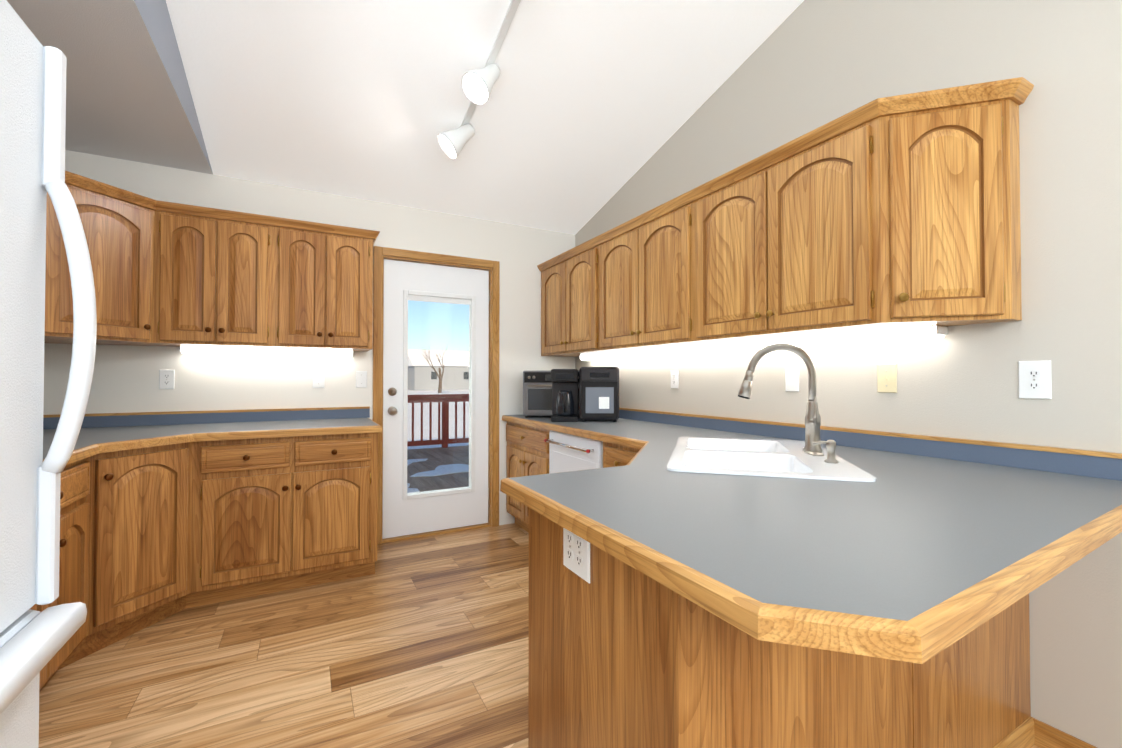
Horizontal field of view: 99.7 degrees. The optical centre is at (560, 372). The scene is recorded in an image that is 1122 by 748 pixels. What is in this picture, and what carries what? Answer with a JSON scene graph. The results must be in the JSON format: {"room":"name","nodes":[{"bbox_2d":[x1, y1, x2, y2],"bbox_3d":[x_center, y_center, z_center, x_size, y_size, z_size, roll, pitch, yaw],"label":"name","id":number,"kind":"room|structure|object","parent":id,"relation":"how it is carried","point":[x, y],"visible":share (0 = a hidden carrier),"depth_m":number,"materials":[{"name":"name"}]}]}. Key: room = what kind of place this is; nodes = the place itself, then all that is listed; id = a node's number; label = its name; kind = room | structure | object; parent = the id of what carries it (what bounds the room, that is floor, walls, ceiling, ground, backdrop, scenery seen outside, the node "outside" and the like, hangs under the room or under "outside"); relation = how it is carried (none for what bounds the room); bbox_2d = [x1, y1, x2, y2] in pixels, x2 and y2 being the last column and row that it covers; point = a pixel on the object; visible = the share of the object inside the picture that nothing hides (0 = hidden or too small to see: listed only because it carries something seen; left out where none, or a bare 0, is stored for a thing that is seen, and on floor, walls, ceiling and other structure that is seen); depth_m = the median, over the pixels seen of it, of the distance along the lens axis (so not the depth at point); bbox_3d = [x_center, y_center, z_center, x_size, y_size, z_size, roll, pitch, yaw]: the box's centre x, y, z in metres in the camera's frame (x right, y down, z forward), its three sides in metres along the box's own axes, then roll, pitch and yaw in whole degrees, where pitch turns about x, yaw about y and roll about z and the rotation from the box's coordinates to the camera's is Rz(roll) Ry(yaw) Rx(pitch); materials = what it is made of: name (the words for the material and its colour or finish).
{"room":"kitchen","nodes":[
{"label":"kitchen","id":0,"kind":"room"},
{"bbox_2d":[43,150,574,524],"bbox_3d":[-1.449,-0.152,3.406,3.810,2.750,0.160,0,-1,-28],"label":"wall","id":1,"kind":"structure","parent":0,"point":[125,378],"depth_m":3.14,"materials":[{"name":"white paint"}]},
{"bbox_2d":[159,370,174,388],"bbox_3d":[-2.351,0.040,2.822,0.072,0.116,0.008,0,-1,-28],"label":"outlet","id":2,"kind":"object","parent":1,"relation":"attached to","point":[166,377],"depth_m":2.82,"materials":[{"name":"white plastic"}]},
{"bbox_2d":[44,171,379,351],"bbox_3d":[-1.365,-0.555,1.497,1.822,0.762,3.289,0,-1,-28],"label":"upper cabinet","id":3,"kind":"object","parent":1,"relation":"attached to","point":[170,274],"visible":0.85,"depth_m":2.65,"materials":[{"name":"brown wood"}]},
{"bbox_2d":[180,346,352,356],"bbox_3d":[-1.849,-0.133,3.042,0.940,0.040,0.076,0,-1,-28],"label":"light","id":4,"kind":"object","parent":3,"relation":"attached to","point":[248,351],"visible":1,"depth_m":2.98,"materials":[{"name":"white plastic"}]},
{"bbox_2d":[313,371,324,387],"bbox_3d":[-1.639,0.045,3.200,0.072,0.116,0.017,0,-1,-28],"label":"outlet","id":5,"kind":"object","parent":1,"relation":"attached to","point":[318,376],"depth_m":3.20,"materials":[{"name":"white plastic"}]},
{"bbox_2d":[356,371,366,387],"bbox_3d":[-1.402,0.047,3.328,0.072,0.116,0.017,0,-1,-28],"label":"light switch","id":6,"kind":"object","parent":1,"relation":"attached to","point":[361,376],"depth_m":3.33,"materials":[{"name":"white plastic"}]},
{"bbox_2d":[382,259,489,538],"bbox_3d":[-0.928,0.189,3.618,0.812,2.026,0.127,0,-1,-28],"label":"patio door","id":7,"kind":"structure","parent":1,"relation":"in","point":[404,512],"depth_m":3.59,"materials":[{"name":"white"}]},
{"bbox_2d":[373,246,499,544],"bbox_3d":[-0.963,0.164,3.670,0.952,2.126,0.208,0,-1,-28],"label":"door frame","id":8,"kind":"structure","parent":1,"relation":"attached to","point":[492,268],"depth_m":3.63,"materials":[{"name":"brown wood"}]},
{"bbox_2d":[7,0,803,234],"bbox_3d":[0.070,-2.180,0.611,3.810,1.910,6.570,0,-1,-28],"label":"ceiling","id":9,"kind":"structure","parent":0,"point":[584,114],"depth_m":2.46,"materials":[{"name":"grey paint"}]},
{"bbox_2d":[437,0,520,159],"bbox_3d":[-0.297,-1.531,2.171,0.217,0.572,1.560,0,-1,-28],"label":"spotlights","id":10,"kind":"object","parent":9,"relation":"attached to","point":[477,85],"visible":1,"depth_m":2.36,"materials":[{"name":"white plastic"}]},
{"bbox_2d":[39,523,1038,747],"bbox_3d":[0.070,1.225,0.565,3.810,0.080,6.570,0,-1,-28],"label":"floor","id":11,"kind":"structure","parent":0,"point":[421,642],"depth_m":1.93,"materials":[{"name":"brown wood"}]},
{"bbox_2d":[0,0,96,747],"bbox_3d":[-1.004,0.314,0.269,0.866,1.735,0.805,0,-1,-28],"label":"refrigerator","id":12,"kind":"object","parent":11,"relation":"on","point":[32,122],"visible":1,"depth_m":0.75,"materials":[{"name":"white metal"}]},
{"bbox_2d":[29,454,96,691],"bbox_3d":[-2.065,0.766,1.514,0.617,0.864,0.747,0,-1,-28],"label":"base cabinet","id":13,"kind":"object","parent":11,"relation":"on","point":[78,487],"depth_m":1.88,"materials":[{"name":"brown wood"}]},
{"bbox_2d":[43,412,202,464],"bbox_3d":[-1.965,0.276,1.665,0.930,0.118,2.402,0,-1,-28],"label":"countertop","id":14,"kind":"structure","parent":13,"relation":"on","point":[104,432],"depth_m":2.46,"materials":[{"name":"laminate"}]},
{"bbox_2d":[93,442,192,652],"bbox_3d":[-2.334,0.777,2.308,0.897,0.864,0.907,0,-1,-28],"label":"base cabinet","id":15,"kind":"object","parent":11,"relation":"on","point":[149,536],"depth_m":2.17,"materials":[{"name":"brown wood"}]},
{"bbox_2d":[123,406,381,440],"bbox_3d":[-1.706,0.291,2.798,1.140,0.118,0.650,0,-1,-28],"label":"countertop","id":16,"kind":"structure","parent":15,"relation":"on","point":[290,422],"depth_m":2.90,"materials":[{"name":"laminate"}]},
{"bbox_2d":[193,436,296,606],"bbox_3d":[-1.810,0.782,2.749,0.442,0.864,0.627,0,-1,-28],"label":"base cabinet","id":17,"kind":"object","parent":11,"relation":"on","point":[243,488],"depth_m":2.48,"materials":[{"name":"brown wood"}]},
{"bbox_2d":[293,432,377,588],"bbox_3d":[-1.421,0.785,2.958,0.443,0.864,0.627,0,-1,-28],"label":"base cabinet","id":18,"kind":"object","parent":11,"relation":"on","point":[335,485],"depth_m":2.69,"materials":[{"name":"brown wood"}]},
{"bbox_2d":[506,421,549,456],"bbox_3d":[0.022,0.804,3.638,0.662,0.844,0.797,0,-1,-28],"label":"drawer","id":19,"kind":"object","parent":11,"relation":"on","point":[520,438],"depth_m":3.49,"materials":[{"name":"brown wood"}]},
{"bbox_2d":[506,445,639,515],"bbox_3d":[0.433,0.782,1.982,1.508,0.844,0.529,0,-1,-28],"label":"base cabinet","id":20,"kind":"object","parent":11,"relation":"on","point":[529,464],"depth_m":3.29,"materials":[{"name":"brown wood"}]},
{"bbox_2d":[544,430,602,473],"bbox_3d":[0.312,0.798,2.989,0.672,0.839,0.602,0,-1,-28],"label":"dishwasher","id":21,"kind":"object","parent":11,"relation":"on","point":[568,452],"visible":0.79,"depth_m":2.84,"materials":[{"name":"white plastic"}]},
{"bbox_2d":[603,442,617,448],"bbox_3d":[0.592,0.790,2.579,0.662,0.844,0.368,0,-1,-28],"label":"base cabinet","id":22,"kind":"object","parent":11,"relation":"on","point":[606,445],"depth_m":2.53,"materials":[{"name":"brown wood"}]},
{"bbox_2d":[514,499,1033,747],"bbox_3d":[0.706,0.775,1.475,1.508,0.844,0.661,0,-1,-28],"label":"base cabinet","id":23,"kind":"object","parent":11,"relation":"on","point":[622,654],"depth_m":1.07,"materials":[{"name":"brown wood"}]},
{"bbox_2d":[563,528,589,582],"bbox_3d":[0.035,0.428,1.148,0.008,0.120,0.122,0,-1,-28],"label":"outlet","id":24,"kind":"object","parent":23,"relation":"attached to","point":[576,554],"visible":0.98,"depth_m":1.14,"materials":[{"name":"white plastic"}]},
{"bbox_2d":[500,343,1121,663],"bbox_3d":[0.218,0.169,2.325,1.571,0.560,3.310,0,-1,-28],"label":"countertop","id":25,"kind":"structure","parent":23,"relation":"on","point":[811,532],"depth_m":1.01,"materials":[{"name":"laminate"}]},
{"bbox_2d":[523,371,579,417],"bbox_3d":[-0.053,0.163,3.687,0.460,0.355,0.382,0,-1,2],"label":"toaster oven","id":26,"kind":"object","parent":25,"relation":"on","point":[537,393],"visible":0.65,"depth_m":3.54,"materials":[{"name":"silver metal"}]},
{"bbox_2d":[551,369,577,421],"bbox_3d":[0.028,0.156,3.329,0.185,0.360,0.262,0,-1,2],"label":"coffee maker","id":27,"kind":"object","parent":25,"relation":"on","point":[564,395],"visible":1,"depth_m":3.24,"materials":[{"name":"black plastic"}]},
{"bbox_2d":[579,367,618,421],"bbox_3d":[0.266,0.149,3.350,0.270,0.375,0.304,0,-1,2],"label":"ice maker","id":28,"kind":"object","parent":25,"relation":"on","point":[598,393],"visible":1,"depth_m":3.20,"materials":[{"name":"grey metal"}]},
{"bbox_2d":[667,437,875,481],"bbox_3d":[0.741,0.375,1.833,1.002,0.134,1.002,0,-1,-28],"label":"sink","id":29,"kind":"object","parent":25,"relation":"in","point":[708,459],"depth_m":1.78,"materials":[{"name":"white ceramic"}]},
{"bbox_2d":[738,343,837,463],"bbox_3d":[0.920,0.095,1.811,0.281,0.425,0.391,0,-1,-28],"label":"faucet","id":30,"kind":"object","parent":25,"relation":"on","point":[812,452],"depth_m":1.82,"materials":[{"name":"silver metal"}]},
{"bbox_2d":[575,0,1121,747],"bbox_3d":[1.715,-0.995,1.389,0.160,4.381,6.410,0,-1,-28],"label":"wall","id":31,"kind":"structure","parent":0,"point":[807,66],"depth_m":1.62,"materials":[{"name":"beige paint"}]},
{"bbox_2d":[537,238,604,356],"bbox_3d":[0.185,-0.526,3.682,0.353,0.762,0.910,0,-1,-28],"label":"upper cabinet","id":32,"kind":"object","parent":31,"relation":"attached to","point":[567,278],"depth_m":3.56,"materials":[{"name":"brown wood"}]},
{"bbox_2d":[580,325,947,360],"bbox_3d":[0.788,-0.136,2.826,0.076,0.040,2.520,0,-1,-28],"label":"under-cabinet light","id":33,"kind":"object","parent":32,"relation":"attached to","point":[934,331],"visible":1,"depth_m":2.16,"materials":[{"name":"white plastic"}]},
{"bbox_2d":[593,191,698,352],"bbox_3d":[0.611,-0.537,2.890,0.353,0.762,0.890,0,-1,-28],"label":"upper cabinet","id":34,"kind":"object","parent":31,"relation":"attached to","point":[641,264],"depth_m":2.76,"materials":[{"name":"brown wood"}]},
{"bbox_2d":[671,370,678,388],"bbox_3d":[0.726,0.043,3.034,0.008,0.116,0.072,0,-1,-28],"label":"outlet","id":35,"kind":"object","parent":31,"relation":"attached to","point":[674,373],"depth_m":3.02,"materials":[{"name":"white plastic"}]},
{"bbox_2d":[689,98,888,344],"bbox_3d":[1.033,-0.547,2.106,0.353,0.762,0.890,0,-1,-28],"label":"upper cabinet","id":36,"kind":"object","parent":31,"relation":"attached to","point":[785,242],"depth_m":1.91,"materials":[{"name":"brown wood"}]},
{"bbox_2d":[785,367,798,391],"bbox_3d":[1.121,0.033,2.300,0.008,0.116,0.072,0,-1,-28],"label":"outlet","id":37,"kind":"object","parent":31,"relation":"attached to","point":[791,374],"depth_m":2.30,"materials":[{"name":"white plastic"}]},
{"bbox_2d":[877,364,896,392],"bbox_3d":[1.320,0.024,1.922,0.017,0.116,0.072,0,-1,-28],"label":"outlet","id":38,"kind":"object","parent":31,"relation":"attached to","point":[886,373],"depth_m":1.92,"materials":[{"name":"beige plastic"}]},
{"bbox_2d":[881,78,1024,328],"bbox_3d":[1.314,-0.554,1.604,0.333,0.762,0.260,0,-1,-28],"label":"upper cabinet","id":39,"kind":"object","parent":31,"relation":"attached to","point":[895,212],"depth_m":1.57,"materials":[{"name":"brown wood"}]},
{"bbox_2d":[1018,360,1051,398],"bbox_3d":[1.534,0.023,1.534,0.008,0.124,0.078,0,-1,-28],"label":"outlet","id":40,"kind":"object","parent":31,"relation":"attached to","point":[1035,380],"depth_m":1.53,"materials":[{"name":"white plastic"}]},
{"bbox_2d":[1033,718,1096,747],"bbox_3d":[2.303,1.139,0.086,0.012,0.080,3.287,0,-1,-28],"label":"baseboard","id":41,"kind":"structure","parent":31,"relation":"attached to","point":[1046,735],"depth_m":1.49,"materials":[{"name":"brown wood"}]},
{"label":"outside","id":42,"kind":"structure","parent":0,"visible":0},
{"bbox_2d":[407,445,468,492],"bbox_3d":[-1.667,1.407,6.011,5.454,0.262,4.600,0,-1,-28],"label":"deck","id":43,"kind":"object","parent":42,"point":[442,476],"depth_m":6.32,"materials":[{"name":"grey wood"}]},
{"bbox_2d":[407,394,468,447],"bbox_3d":[-2.759,0.847,7.991,5.400,0.935,0.150,0,-1,-28],"label":"deck railing","id":44,"kind":"object","parent":43,"relation":"on","point":[445,416],"depth_m":8.31,"materials":[{"name":"red wood"}]},
{"bbox_2d":[407,390,468,448],"bbox_3d":[-20.396,2.712,58.691,140.000,0.300,117.155,0,-1,-28],"label":"snow field","id":45,"kind":"structure","parent":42,"point":[417,431],"depth_m":20.26,"materials":[{"name":"white snow"}]},
{"bbox_2d":[422,346,447,392],"bbox_3d":[-18.442,-2.211,58.889,56.583,9.633,12.913,0,-1,-28],"label":"trees","id":46,"kind":"object","parent":45,"relation":"on","point":[440,376],"depth_m":59.97,"materials":[{"name":"brown plant"}]},
{"bbox_2d":[408,349,468,390],"bbox_3d":[-18.632,-0.443,80.780,15.625,6.600,10.637,0,-1,-31],"label":"house","id":47,"kind":"structure","parent":45,"relation":"on","point":[431,372],"depth_m":74.18,"materials":[{"name":"beige"}]}
]}

